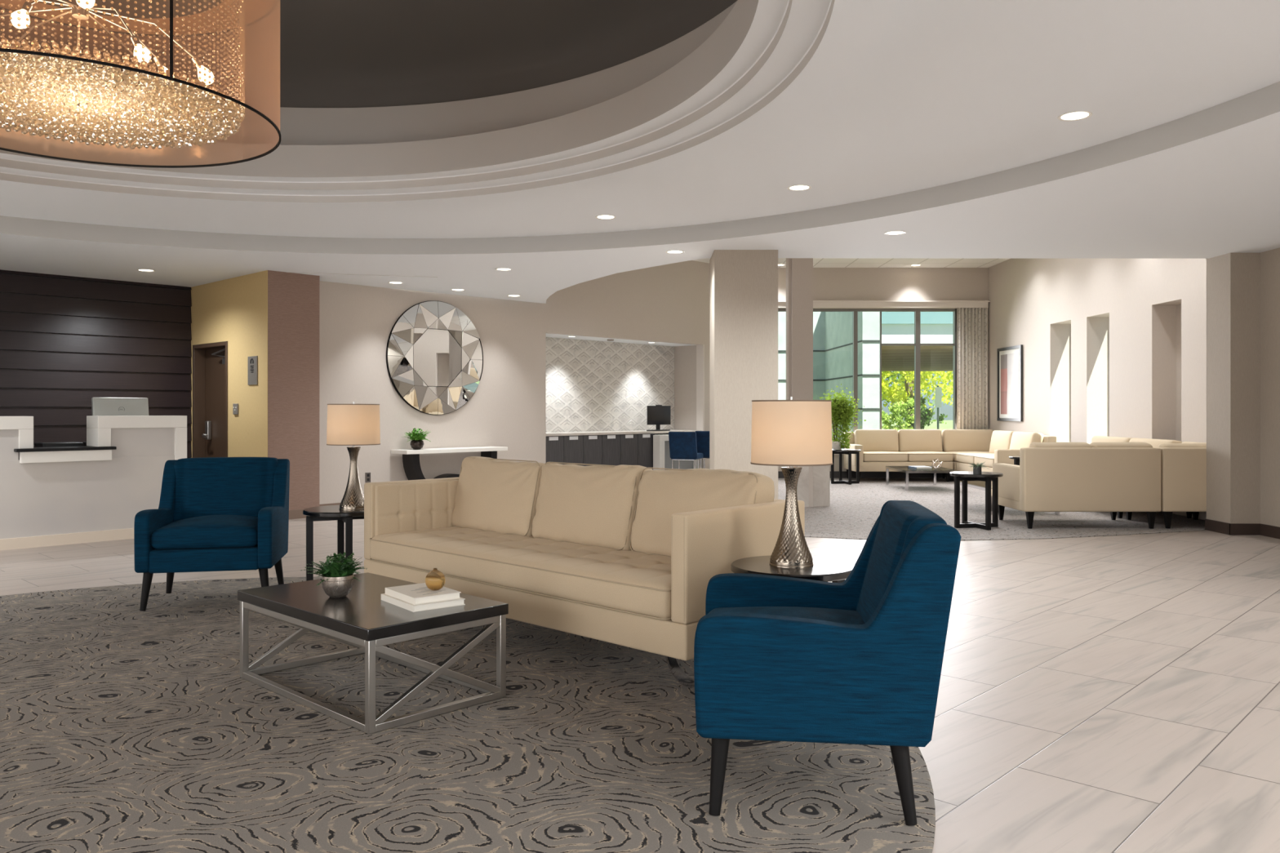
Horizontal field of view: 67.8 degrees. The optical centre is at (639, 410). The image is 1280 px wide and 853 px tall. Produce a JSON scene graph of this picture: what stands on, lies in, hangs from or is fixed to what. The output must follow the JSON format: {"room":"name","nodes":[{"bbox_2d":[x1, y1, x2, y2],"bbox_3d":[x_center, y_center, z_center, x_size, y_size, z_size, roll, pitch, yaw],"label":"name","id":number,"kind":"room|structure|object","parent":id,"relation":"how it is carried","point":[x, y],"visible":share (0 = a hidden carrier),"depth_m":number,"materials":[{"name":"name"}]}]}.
{"room":"hotel lobby","nodes":[
{"label":"hotel lobby","id":0,"kind":"room"},
{"bbox_2d":[0,269,191,457],"bbox_3d":[-9.203,-0.170,8.752,0.200,2.840,10.000,0,0,44],"label":"wall","id":1,"kind":"structure","parent":0,"point":[66,342],"depth_m":11.35,"materials":[{"name":"brown wood"}]},
{"bbox_2d":[191,270,267,457],"bbox_3d":[-4.947,-0.170,11.569,2.166,2.840,0.150,0,0,44],"label":"wall","id":2,"kind":"structure","parent":0,"point":[234,310],"depth_m":11.25,"materials":[{"name":"paint"}]},
{"bbox_2d":[192,341,227,457],"bbox_3d":[-5.291,0.205,11.900,1.030,2.090,0.185,0,0,44],"label":"door","id":3,"kind":"structure","parent":2,"relation":"in","point":[210,360],"depth_m":12.11,"materials":[{"name":"brown paint"}]},
{"bbox_2d":[248,355,257,385],"bbox_3d":[-4.480,-0.465,11.005,0.235,0.330,0.021,0,0,43],"label":"wall plaque","id":4,"kind":"object","parent":2,"relation":"attached to","point":[253,360],"visible":1,"depth_m":10.98,"materials":[{"name":"grey metal"}]},
{"bbox_2d":[267,270,319,510],"bbox_3d":[-4.147,-0.170,11.144,0.430,2.840,0.625,0,0,44],"label":"wall","id":5,"kind":"structure","parent":0,"point":[293,299],"depth_m":11.00,"materials":[{"name":"paint"}]},
{"bbox_2d":[288,509,306,519],"bbox_3d":[-3.987,1.198,10.992,0.013,0.105,0.635,0,0,43],"label":"baseboard","id":6,"kind":"structure","parent":5,"relation":"attached to","point":[297,513],"depth_m":11.01,"materials":[{"name":"brown"}]},
{"bbox_2d":[0,0,737,108],"bbox_3d":[-2.280,-2.502,3.880,6.200,0.595,6.200,0,0,0],"label":"ceiling","id":7,"kind":"structure","parent":0,"point":[334,53],"depth_m":6.45,"materials":[{"name":"grey paint"}]},
{"bbox_2d":[0,0,280,168],"bbox_3d":[-2.280,-1.975,3.880,1.536,1.580,1.536,0,0,0],"label":"chandelier","id":8,"kind":"object","parent":7,"relation":"hanging from","point":[46,70],"visible":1,"depth_m":3.90,"materials":[{"name":"brown metal"}]},
{"bbox_2d":[0,0,897,208],"bbox_3d":[-2.280,-1.860,3.880,6.140,0.700,6.140,0,0,0],"label":"trim","id":9,"kind":"structure","parent":7,"relation":"attached to","point":[566,115],"depth_m":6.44,"materials":[{"name":"grey paint"}]},
{"bbox_2d":[319,260,709,504],"bbox_3d":[-1.188,-0.708,14.619,0.132,3.915,8.550,0,0,44],"label":"wall","id":10,"kind":"structure","parent":0,"point":[669,303],"depth_m":13.52,"materials":[{"name":"paint"}]},
{"bbox_2d":[386,300,483,414],"bbox_3d":[-2.730,-0.713,12.849,0.065,1.542,1.542,0,0,44],"label":"round mirror","id":11,"kind":"object","parent":10,"relation":"attached to","point":[434,353],"visible":1,"depth_m":12.80,"materials":[{"name":"silver mirror"}]},
{"bbox_2d":[696,344,704,468],"bbox_3d":[1.080,0.036,17.013,0.158,2.428,0.035,0,0,44],"label":"trim","id":12,"kind":"structure","parent":10,"relation":"attached to","point":[700,348],"depth_m":16.98,"materials":[{"name":"beige"}]},
{"bbox_2d":[546,337,674,435],"bbox_3d":[-0.678,-0.014,16.149,0.081,2.528,3.910,0,0,44],"label":"wall","id":13,"kind":"structure","parent":0,"point":[592,385],"depth_m":16.19,"materials":[{"name":"tile"}]},
{"bbox_2d":[546,333,697,346],"bbox_3d":[-0.446,-1.218,15.928,0.600,0.080,3.910,0,0,44],"label":"ceiling","id":14,"kind":"structure","parent":0,"point":[548,335],"depth_m":15.86,"materials":[{"name":"white paint"}]},
{"bbox_2d":[0,518,1279,852],"bbox_3d":[-3.500,1.250,4.875,25.000,0.001,25.750,0,0,0],"label":"floor","id":15,"kind":"structure","parent":0,"point":[1110,694],"depth_m":4.35,"materials":[{"name":"tile"}]},
{"bbox_2d":[0,415,186,551],"bbox_3d":[-6.768,0.650,8.054,1.010,1.200,5.345,0,0,44],"label":"reception desk","id":16,"kind":"object","parent":15,"relation":"on","point":[95,491],"visible":0.87,"depth_m":9.02,"materials":[{"name":"beige"}]},
{"bbox_2d":[0,416,33,448],"bbox_3d":[-6.726,0.198,7.699,0.340,0.295,3.088,0,0,44],"label":"countertop","id":17,"kind":"structure","parent":16,"relation":"on","point":[24,424],"depth_m":8.64,"materials":[{"name":"white"}]},
{"bbox_2d":[34,441,83,447],"bbox_3d":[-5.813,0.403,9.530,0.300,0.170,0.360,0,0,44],"label":"keyboard","id":18,"kind":"object","parent":16,"relation":"on","point":[64,443],"visible":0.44,"depth_m":9.43,"materials":[{"name":"black plastic"}]},
{"bbox_2d":[86,415,186,459],"bbox_3d":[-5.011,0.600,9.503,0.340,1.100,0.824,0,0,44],"label":"countertop","id":19,"kind":"structure","parent":16,"relation":"on","point":[99,428],"depth_m":9.32,"materials":[{"name":"white"}]},
{"bbox_3d":[-5.372,0.403,9.828,0.310,0.170,0.600,0,0,44],"label":"monitor riser","id":20,"kind":"object","parent":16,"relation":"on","visible":0},
{"bbox_2d":[91,397,148,415],"bbox_3d":[-5.361,0.090,9.817,0.180,0.450,0.530,0,0,44],"label":"computer monitor","id":21,"kind":"object","parent":20,"relation":"on","point":[100,406],"visible":0.61,"depth_m":9.78,"materials":[{"name":"grey"}]},
{"bbox_2d":[391,446,507,479],"bbox_3d":[-2.536,0.870,12.803,0.380,0.730,1.620,0,0,44],"label":"console table","id":22,"kind":"object","parent":15,"relation":"on","point":[411,457],"visible":0.42,"depth_m":12.39,"materials":[{"name":"white"}]},
{"bbox_2d":[404,427,431,449],"bbox_3d":[-2.880,0.363,12.389,0.406,0.283,0.389,0,0,38],"label":"potted plant","id":23,"kind":"object","parent":22,"relation":"on","point":[416,443],"visible":1,"depth_m":12.33,"materials":[{"name":"green plant"}]},
{"bbox_2d":[0,576,935,852],"bbox_3d":[-2.220,1.247,3.880,6.540,0.006,6.540,0,0,0],"label":"carpet","id":24,"kind":"object","parent":15,"relation":"on","point":[124,728],"visible":0.63,"depth_m":3.46,"materials":[{"name":"carpet"}]},
{"bbox_2d":[133,457,289,611],"bbox_3d":[-2.801,0.785,6.316,0.800,0.921,0.793,0,0,-12],"label":"armchair","id":25,"kind":"object","parent":24,"relation":"on","point":[213,513],"visible":0.99,"depth_m":6.20,"materials":[{"name":"blue"}]},
{"bbox_2d":[151,515,257,549],"bbox_3d":[-2.783,0.777,6.233,0.630,0.173,0.622,0,0,-12],"label":"seat cushion","id":26,"kind":"object","parent":25,"relation":"on","point":[167,531],"depth_m":5.97,"materials":[{"name":"fabric"}]},
{"bbox_2d":[302,505,364,581],"bbox_3d":[-2.000,0.952,6.450,0.536,0.579,0.536,0,0,-24],"label":"side table","id":27,"kind":"object","parent":24,"relation":"on","point":[329,513],"visible":0.55,"depth_m":6.33,"materials":[{"name":"black wood"}]},
{"bbox_2d":[326,401,380,510],"bbox_3d":[-1.930,0.301,6.420,0.350,0.722,0.350,0,0,0],"label":"table lamp","id":28,"kind":"object","parent":27,"relation":"on","point":[353,424],"visible":0.96,"depth_m":6.30,"materials":[{"name":"fabric"}]},
{"bbox_2d":[237,572,508,734],"bbox_3d":[-1.224,1.040,4.286,1.156,0.405,0.681,0,0,44],"label":"coffee table","id":29,"kind":"object","parent":24,"relation":"on","point":[361,620],"visible":0.98,"depth_m":4.02,"materials":[{"name":"wood"}]},
{"bbox_2d":[300,552,367,598],"bbox_3d":[-1.368,0.738,4.305,0.284,0.198,0.272,0,0,30],"label":"potted plant","id":30,"kind":"object","parent":29,"relation":"on","point":[337,580],"visible":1,"depth_m":4.25,"materials":[{"name":"green plant"}]},
{"bbox_2d":[381,593,465,612],"bbox_3d":[-0.950,0.824,4.160,0.240,0.026,0.330,0,0,-38],"label":"book","id":31,"kind":"object","parent":29,"relation":"on","point":[431,606],"visible":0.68,"depth_m":4.04,"materials":[{"name":"beige paper"}]},
{"bbox_2d":[385,582,461,604],"bbox_3d":[-0.950,0.796,4.160,0.215,0.028,0.300,0,0,-38],"label":"book","id":32,"kind":"object","parent":31,"relation":"on","point":[416,593],"visible":0.88,"depth_m":4.09,"materials":[{"name":"beige paper"}]},
{"bbox_2d":[411,586,443,595],"bbox_3d":[-0.921,0.782,4.145,0.126,0.001,0.160,0,0,-38],"label":"print","id":33,"kind":"object","parent":32,"relation":"on","point":[418,590],"depth_m":4.12,"materials":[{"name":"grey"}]},
{"bbox_2d":[425,568,445,590],"bbox_3d":[-0.893,0.735,4.154,0.087,0.094,0.087,0,0,0],"label":"vase","id":34,"kind":"object","parent":32,"relation":"on","point":[435,580],"visible":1,"depth_m":4.12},
{"bbox_2d":[364,456,804,688],"bbox_3d":[-0.443,0.776,5.259,2.610,0.964,0.950,0,0,44],"label":"sofa","id":35,"kind":"object","parent":24,"relation":"on","point":[628,556],"visible":0.94,"depth_m":4.94,"materials":[{"name":"beige"}]},
{"bbox_2d":[451,456,544,536],"bbox_3d":[-0.862,0.538,5.988,0.803,0.485,0.284,0,0,44],"label":"cushion","id":36,"kind":"object","parent":35,"relation":"on","point":[489,495],"depth_m":5.86,"materials":[{"name":"fabric"}]},
{"bbox_2d":[369,526,671,618],"bbox_3d":[-0.495,0.826,5.205,2.420,0.164,0.798,0,0,44],"label":"seat cushion","id":37,"kind":"object","parent":35,"relation":"on","point":[627,581],"depth_m":4.89,"materials":[{"name":"fabric"}]},
{"bbox_2d":[532,462,653,550],"bbox_3d":[-0.278,0.539,5.433,0.810,0.486,0.285,0,0,44],"label":"cushion","id":38,"kind":"object","parent":35,"relation":"on","point":[594,505],"depth_m":5.30,"materials":[{"name":"fabric"}]},
{"bbox_2d":[631,468,774,556],"bbox_3d":[0.307,0.537,4.877,0.802,0.488,0.288,0,0,44],"label":"cushion","id":39,"kind":"object","parent":35,"relation":"on","point":[656,495],"depth_m":4.86,"materials":[{"name":"fabric"}]},
{"bbox_2d":[730,555,854,582],"bbox_3d":[0.660,0.952,4.100,0.536,0.579,0.536,0,0,-20],"label":"side table","id":40,"kind":"object","parent":24,"relation":"on","point":[824,569],"visible":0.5,"depth_m":3.98,"materials":[{"name":"black wood"}]},
{"bbox_2d":[750,396,832,568],"bbox_3d":[0.652,0.301,4.100,0.350,0.722,0.350,0,0,0],"label":"table lamp","id":41,"kind":"object","parent":40,"relation":"on","point":[791,433],"visible":1,"depth_m":3.98,"materials":[{"name":"fabric"}]},
{"bbox_2d":[693,500,960,826],"bbox_3d":[0.605,0.785,3.254,0.793,0.921,0.800,0,0,7],"label":"armchair","id":42,"kind":"object","parent":24,"relation":"on","point":[858,660],"visible":1,"depth_m":2.87,"materials":[{"name":"blue"}]},
{"bbox_2d":[708,606,864,624],"bbox_3d":[0.520,0.777,3.264,0.622,0.173,0.630,0,0,7],"label":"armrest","id":43,"kind":"object","parent":42,"relation":"on","point":[844,615],"depth_m":3.30,"materials":[{"name":"fabric"}]},
{"bbox_2d":[546,435,563,464],"bbox_3d":[-1.518,0.819,14.679,0.588,0.862,0.408,0,0,44],"label":"base cabinet","id":44,"kind":"object","parent":15,"relation":"on","point":[554,444],"visible":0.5,"depth_m":14.49,"materials":[{"name":"black"}]},
{"bbox_2d":[546,429,701,435],"bbox_3d":[-0.415,0.365,15.874,0.670,0.040,3.665,0,0,44],"label":"countertop","id":45,"kind":"structure","parent":44,"relation":"on","point":[627,432],"depth_m":15.43,"materials":[{"name":"stone"}]},
{"bbox_2d":[647,404,671,430],"bbox_3d":[0.325,0.121,16.529,0.460,0.445,0.170,0,0,-28],"label":"computer monitor","id":46,"kind":"object","parent":45,"relation":"on","point":[657,415],"visible":0.88,"depth_m":16.52,"materials":[{"name":"black"}]},
{"bbox_2d":[563,435,583,466],"bbox_3d":[-1.234,0.819,14.978,0.588,0.862,0.408,0,0,44],"label":"base cabinet","id":47,"kind":"object","parent":15,"relation":"on","point":[573,446],"visible":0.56,"depth_m":14.78,"materials":[{"name":"black"}]},
{"bbox_2d":[582,435,602,466],"bbox_3d":[-0.951,0.819,15.276,0.588,0.862,0.408,0,0,44],"label":"base cabinet","id":48,"kind":"object","parent":15,"relation":"on","point":[593,444],"visible":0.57,"depth_m":15.08,"materials":[{"name":"black"}]},
{"bbox_2d":[602,434,620,465],"bbox_3d":[-0.667,0.819,15.575,0.588,0.862,0.408,0,0,44],"label":"base cabinet","id":49,"kind":"object","parent":15,"relation":"on","point":[611,442],"visible":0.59,"depth_m":15.38,"materials":[{"name":"black"}]},
{"bbox_2d":[619,434,637,465],"bbox_3d":[-0.383,0.819,15.873,0.588,0.862,0.408,0,0,44],"label":"base cabinet","id":50,"kind":"object","parent":15,"relation":"on","point":[628,442],"visible":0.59,"depth_m":15.67,"materials":[{"name":"black"}]},
{"bbox_2d":[637,433,654,469],"bbox_3d":[-0.099,0.819,16.172,0.588,0.862,0.408,0,0,44],"label":"base cabinet","id":51,"kind":"object","parent":15,"relation":"on","point":[645,441],"visible":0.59,"depth_m":15.95,"materials":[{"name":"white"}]},
{"bbox_2d":[653,434,697,470],"bbox_3d":[0.715,0.830,16.453,0.160,0.840,1.270,0,0,44],"label":"desk","id":52,"kind":"object","parent":15,"relation":"on","point":[661,455],"visible":0.35,"depth_m":16.04,"materials":[{"name":"white"}]},
{"bbox_2d":[668,431,702,469],"bbox_3d":[0.758,0.795,15.679,0.460,0.910,0.584,0,0,18],"label":"desk chair","id":53,"kind":"object","parent":15,"relation":"on","point":[682,445],"visible":0.97,"depth_m":15.46,"materials":[{"name":"blue fabric"}]},
{"bbox_2d":[695,431,709,468],"bbox_3d":[1.218,0.795,16.199,0.460,0.910,0.584,0,0,18],"label":"desk chair","id":54,"kind":"object","parent":15,"relation":"on","point":[702,437],"visible":0.23,"depth_m":16.00,"materials":[{"name":"blue fabric"}]},
{"bbox_2d":[777,478,1204,540],"bbox_3d":[3.615,1.247,13.370,5.630,0.006,8.420,0,0,0],"label":"carpet","id":55,"kind":"object","parent":15,"relation":"on","point":[854,509],"visible":0.36,"depth_m":11.05,"materials":[{"name":"carpet"}]},
{"bbox_2d":[831,448,861,484],"bbox_3d":[3.500,0.952,16.250,0.536,0.579,0.536,0,0,-8],"label":"side table","id":56,"kind":"object","parent":55,"relation":"on","point":[848,451],"visible":0.88,"depth_m":16.21,"materials":[{"name":"black wood"}]},
{"bbox_2d":[819,383,866,449],"bbox_3d":[3.374,0.097,16.223,0.889,1.130,0.670,0,0,19],"label":"potted plant","id":57,"kind":"object","parent":56,"relation":"on","point":[842,414],"visible":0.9,"depth_m":16.13,"materials":[{"name":"green plant"}]},
{"bbox_2d":[844,429,953,481],"bbox_3d":[4.600,0.790,17.035,1.720,0.904,0.929,0,0,0],"label":"sectional sofa","id":58,"kind":"object","parent":55,"relation":"on","point":[880,449],"visible":0.83,"depth_m":17.12,"materials":[{"name":"beige"}]},
{"bbox_2d":[853,429,898,451],"bbox_3d":[4.282,0.557,17.255,0.775,0.438,0.266,0,0,0],"label":"cushion","id":59,"kind":"object","parent":58,"relation":"on","point":[872,440],"depth_m":17.15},
{"bbox_2d":[862,451,907,462],"bbox_3d":[4.282,0.812,16.965,0.775,0.174,0.780,0,0,0],"label":"seat cushion","id":60,"kind":"object","parent":58,"relation":"on","point":[868,456],"depth_m":16.57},
{"bbox_2d":[897,429,942,452],"bbox_3d":[5.067,0.557,17.255,0.775,0.438,0.266,0,0,0],"label":"cushion","id":61,"kind":"object","parent":58,"relation":"on","point":[908,440],"depth_m":17.15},
{"bbox_2d":[900,451,952,462],"bbox_3d":[5.067,0.812,16.965,0.775,0.174,0.780,0,0,0],"label":"seat cushion","id":62,"kind":"object","parent":58,"relation":"on","point":[910,456],"depth_m":16.58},
{"bbox_2d":[885,466,959,490],"bbox_3d":[4.540,1.085,15.370,0.840,0.315,1.220,0,0,0],"label":"glass coffee table","id":63,"kind":"object","parent":55,"relation":"on","point":[934,472],"visible":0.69,"depth_m":15.25,"materials":[{"name":"silver metal"}]},
{"bbox_2d":[941,429,992,478],"bbox_3d":[5.940,0.790,17.035,0.920,0.904,0.929,0,0,0],"label":"sectional sofa","id":64,"kind":"object","parent":55,"relation":"on","point":[954,442],"visible":0.42,"depth_m":17.14,"materials":[{"name":"beige"}]},
{"bbox_2d":[941,429,992,452],"bbox_3d":[5.940,0.557,17.255,0.910,0.438,0.266,0,0,0],"label":"cushion","id":65,"kind":"object","parent":64,"relation":"on","point":[953,440],"depth_m":17.15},
{"bbox_2d":[945,451,989,461],"bbox_3d":[5.940,0.812,16.965,0.910,0.174,0.780,0,0,0],"label":"seat cushion","id":66,"kind":"object","parent":64,"relation":"on","point":[954,453],"depth_m":16.69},
{"bbox_2d":[949,471,1003,529],"bbox_3d":[3.580,0.952,10.140,0.536,0.579,0.536,0,0,-12],"label":"side table","id":67,"kind":"object","parent":55,"relation":"on","point":[986,477],"visible":0.95,"depth_m":10.08,"materials":[{"name":"black wood"}]},
{"bbox_2d":[956,430,1057,481],"bbox_3d":[5.946,0.790,15.580,0.929,0.904,1.920,0,0,0],"label":"sectional sofa","id":68,"kind":"object","parent":55,"relation":"on","point":[1003,444],"visible":0.56,"depth_m":15.34,"materials":[{"name":"beige"}]},
{"bbox_2d":[956,453,994,464],"bbox_3d":[5.875,0.812,16.098,0.780,0.174,0.875,0,0,0],"label":"seat cushion","id":69,"kind":"object","parent":68,"relation":"on","point":[962,458],"depth_m":16.06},
{"bbox_2d":[974,455,994,467],"bbox_3d":[5.875,0.812,15.213,0.780,0.174,0.875,0,0,0],"label":"seat cushion","id":70,"kind":"object","parent":68,"relation":"on","point":[988,460],"depth_m":15.17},
{"bbox_2d":[989,430,1014,453],"bbox_3d":[6.165,0.557,16.098,0.266,0.438,0.875,0,0,0],"label":"cushion","id":71,"kind":"object","parent":68,"relation":"on","point":[1000,440],"depth_m":16.01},
{"bbox_2d":[1009,431,1044,449],"bbox_3d":[6.165,0.557,15.213,0.266,0.438,0.875,0,0,0],"label":"cushion","id":72,"kind":"object","parent":68,"relation":"on","point":[1018,440],"depth_m":15.08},
{"bbox_2d":[960,481,1059,515],"bbox_3d":[4.590,1.085,11.970,0.840,0.315,1.220,0,0,0],"label":"glass coffee table","id":73,"kind":"object","parent":55,"relation":"on","point":[969,483],"visible":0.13,"depth_m":11.81,"materials":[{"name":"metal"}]},
{"bbox_2d":[992,442,1160,528],"bbox_3d":[4.750,0.790,10.444,1.440,0.904,0.929,0,0,0],"label":"sectional sofa","id":74,"kind":"object","parent":55,"relation":"on","point":[1113,477],"visible":1,"depth_m":9.98,"materials":[{"name":"beige"}]},
{"bbox_2d":[1029,442,1092,447],"bbox_3d":[4.503,0.557,10.225,0.635,0.438,0.266,0,0,0],"label":"cushion","id":75,"kind":"object","parent":74,"relation":"on","point":[1033,444],"depth_m":10.13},
{"bbox_2d":[1089,442,1152,447],"bbox_3d":[5.147,0.557,10.225,0.635,0.438,0.266,0,0,0],"label":"cushion","id":76,"kind":"object","parent":74,"relation":"on","point":[1093,444],"depth_m":10.13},
{"bbox_2d":[1091,435,1192,518],"bbox_3d":[5.946,0.790,11.920,0.929,0.904,1.980,0,0,0],"label":"sectional sofa","id":77,"kind":"object","parent":55,"relation":"on","point":[1155,443],"visible":0.13,"depth_m":11.64,"materials":[{"name":"beige"}]},
{"bbox_2d":[1091,435,1132,442],"bbox_3d":[6.165,0.557,12.415,0.266,0.438,0.980,0,0,0],"label":"cushion","id":78,"kind":"object","parent":77,"relation":"on","point":[1095,438],"depth_m":12.37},
{"bbox_2d":[1128,437,1182,448],"bbox_3d":[6.165,0.557,11.425,0.266,0.438,0.980,0,0,0],"label":"cushion","id":79,"kind":"object","parent":77,"relation":"on","point":[1155,443],"depth_m":11.29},
{"bbox_2d":[1125,441,1206,528],"bbox_3d":[5.950,0.795,10.450,0.920,0.893,0.920,0,0,0],"label":"armchair","id":80,"kind":"object","parent":55,"relation":"on","point":[1184,464],"visible":0.45,"depth_m":9.99,"materials":[{"name":"beige"}]},
{"bbox_2d":[1158,443,1206,447],"bbox_3d":[5.880,0.562,10.220,0.620,0.427,0.250,0,0,0],"label":"cushion","id":81,"kind":"object","parent":80,"relation":"on","point":[1163,445],"depth_m":10.13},
{"bbox_2d":[1206,248,1279,527],"bbox_3d":[6.220,-0.180,5.495,0.560,2.860,8.990,0,0,0],"label":"wall pier","id":82,"kind":"object","parent":15,"relation":"on","point":[1243,289],"visible":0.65,"depth_m":9.58,"materials":[{"name":"paint"}]},
{"bbox_2d":[1204,519,1279,538],"bbox_3d":[6.084,1.192,5.495,0.312,0.115,8.990,0,0,0],"label":"baseboard","id":83,"kind":"structure","parent":82,"relation":"attached to","point":[1231,529],"depth_m":9.57,"materials":[{"name":"brown"}]},
{"bbox_2d":[0,0,1279,238],"bbox_3d":[-2.280,-1.630,3.880,11.600,0.240,11.600,0,0,0],"label":"ceiling","id":84,"kind":"structure","parent":0,"point":[949,91],"depth_m":5.74,"materials":[{"name":"white paint"}]},
{"bbox_2d":[0,81,1279,254],"bbox_3d":[-2.280,-1.670,3.880,11.600,0.160,11.600,0,0,0],"label":"ceiling soffit","id":85,"kind":"structure","parent":84,"relation":"attached to","point":[1263,102],"depth_m":8.62,"materials":[{"name":"grey paint"}]},
{"bbox_2d":[786,184,811,191],"bbox_3d":[1.250,-1.748,7.470,0.190,0.004,0.190,0,0,0],"label":"recessed light","id":86,"kind":"object","parent":84,"relation":"in","point":[800,187],"visible":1,"depth_m":7.48,"materials":[{"name":"white"}]},
{"bbox_2d":[1057,111,1092,120],"bbox_3d":[2.580,-1.748,5.650,0.190,0.004,0.190,0,0,0],"label":"recessed light","id":87,"kind":"object","parent":84,"relation":"in","point":[1079,115],"visible":1,"depth_m":5.65,"materials":[{"name":"white"}]},
{"bbox_2d":[0,111,1279,303],"bbox_3d":[-3.142,-1.590,4.018,19.085,0.001,20.244,0,0,0],"label":"ceiling","id":88,"kind":"structure","parent":0,"point":[1216,194],"depth_m":9.02,"materials":[{"name":"white paint"}]},
{"bbox_2d":[674,345,696,430],"bbox_3d":[-0.439,0.036,15.922,0.580,2.428,3.910,0,0,44],"label":"wall","id":89,"kind":"structure","parent":0,"point":[685,357],"depth_m":17.28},
{"bbox_2d":[709,249,777,499],"bbox_3d":[1.050,-0.170,9.730,0.630,2.840,0.640,0,0,0],"label":"wall pillar","id":90,"kind":"structure","parent":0,"point":[744,283],"depth_m":9.41,"materials":[{"name":"paint"}]},
{"bbox_2d":[786,257,813,506],"bbox_3d":[2.080,-0.698,12.460,0.310,3.895,0.320,0,0,0],"label":"wall column","id":91,"kind":"structure","parent":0,"point":[799,271],"depth_m":12.30,"materials":[{"name":"paint"}]},
{"bbox_2d":[796,465,830,506],"bbox_3d":[2.195,0.690,12.545,0.517,1.120,0.459,0,0,-20],"label":"wall","id":92,"kind":"structure","parent":91,"relation":"attached to","point":[821,474],"depth_m":12.34,"materials":[{"name":"paint"}]},
{"bbox_2d":[693,257,1008,267],"bbox_3d":[1.850,-2.645,13.800,9.700,0.001,8.000,0,0,0],"label":"ceiling","id":93,"kind":"structure","parent":0,"point":[817,262],"depth_m":16.99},
{"bbox_2d":[777,267,990,471],"bbox_3d":[4.150,-0.708,17.620,5.100,3.915,0.280,0,0,0],"label":"wall","id":94,"kind":"structure","parent":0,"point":[828,283],"depth_m":17.60,"materials":[{"name":"paint"}]},
{"bbox_2d":[777,471,954,478],"bbox_3d":[4.095,1.185,17.594,4.690,0.130,0.012,0,0,0],"label":"baseboard","id":95,"kind":"structure","parent":94,"relation":"attached to","point":[864,474],"depth_m":17.59,"materials":[{"name":"wood"}]},
{"bbox_2d":[777,308,956,454],"bbox_3d":[4.080,-0.540,17.630,3.800,2.700,0.160,0,0,0],"label":"window","id":96,"kind":"structure","parent":94,"relation":"attached to","point":[917,344],"depth_m":17.61,"materials":[{"name":"grey"}]},
{"bbox_2d":[956,307,987,429],"bbox_3d":[6.119,-0.340,17.546,0.563,3.120,0.070,0,0,0],"label":"curtain","id":97,"kind":"object","parent":94,"relation":"hanging from","point":[971,322],"visible":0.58,"depth_m":17.54,"materials":[{"name":"fabric"}]},
{"bbox_2d":[988,258,1206,519],"bbox_3d":[6.620,-0.708,13.800,0.360,3.915,7.800,0,0,0],"label":"wall","id":98,"kind":"structure","parent":0,"point":[1112,347],"depth_m":13.52,"materials":[{"name":"paint"}]},
{"bbox_2d":[996,344,1022,421],"bbox_3d":[6.421,-0.465,16.550,0.035,1.290,1.060,0,0,0],"label":"framed picture","id":99,"kind":"object","parent":98,"relation":"attached to","point":[1009,359],"visible":1,"depth_m":16.52,"materials":[{"name":"grey"}]},
{"bbox_2d":[1000,352,1018,413],"bbox_3d":[6.425,-0.465,16.550,0.003,1.050,0.820,0,0,0],"label":"print","id":100,"kind":"object","parent":99,"relation":"attached to","point":[1009,361],"depth_m":16.55},
{"label":"outside","id":101,"kind":"structure","parent":0,"visible":0},
{"bbox_2d":[881,420,952,431],"bbox_3d":[10.000,1.400,78.880,100.000,0.001,122.240,0,0,0],"label":"ground","id":102,"kind":"structure","parent":101,"point":[948,425],"depth_m":89.09,"materials":[{"name":"green"}]},
{"bbox_2d":[777,311,879,448],"bbox_3d":[3.345,-1.900,22.543,3.690,6.700,4.115,0,0,0],"label":"neighbouring wing","id":103,"kind":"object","parent":102,"relation":"on","point":[833,331],"visible":0.3,"depth_m":22.10},
{"bbox_2d":[881,396,914,431],"bbox_3d":[12.945,0.309,48.916,2.830,2.246,2.089,0,0,6],"label":"shrub","id":104,"kind":"object","parent":102,"relation":"on","point":[898,408],"visible":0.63,"depth_m":48.68,"materials":[{"name":"green plant"}]},
{"bbox_2d":[881,371,947,424],"bbox_3d":[19.929,-5.505,80.671,15.770,14.112,19.726,0,0,0],"label":"tree","id":105,"kind":"object","parent":102,"relation":"on","point":[898,374],"visible":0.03,"depth_m":78.52,"materials":[{"name":"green plant"}]},
{"bbox_2d":[881,311,952,371],"bbox_3d":[16.050,-0.975,37.350,19.900,4.750,19.300,0,0,0],"label":"entrance canopy","id":106,"kind":"object","parent":102,"relation":"on","point":[897,327],"visible":0.02,"depth_m":27.80,"materials":[{"name":"white"}]},
{"bbox_2d":[881,371,952,427],"bbox_3d":[15.492,-3.164,54.394,9.109,9.141,8.112,0,0,39],"label":"tree","id":107,"kind":"object","parent":102,"relation":"on","point":[892,393],"visible":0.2,"depth_m":52.84,"materials":[{"name":"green plant"}]},
{"bbox_2d":[904,395,945,429],"bbox_3d":[15.160,0.308,51.542,2.642,2.276,2.381,0,0,0],"label":"shrub","id":108,"kind":"object","parent":102,"relation":"on","point":[926,415],"visible":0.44,"depth_m":51.08,"materials":[{"name":"green plant"}]},
{"bbox_2d":[897,372,952,408],"bbox_3d":[22.342,-3.597,60.175,11.194,10.005,9.598,0,0,35],"label":"tree","id":109,"kind":"object","parent":102,"relation":"on","point":[949,393],"visible":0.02,"depth_m":58.60,"materials":[{"name":"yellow plant"}]},
{"bbox_2d":[935,385,942,429],"bbox_3d":[9.450,0.300,30.192,0.200,2.200,0.085,0,0,0],"label":"sign post","id":110,"kind":"object","parent":102,"relation":"on","point":[938,389],"visible":0.78,"depth_m":30.15,"materials":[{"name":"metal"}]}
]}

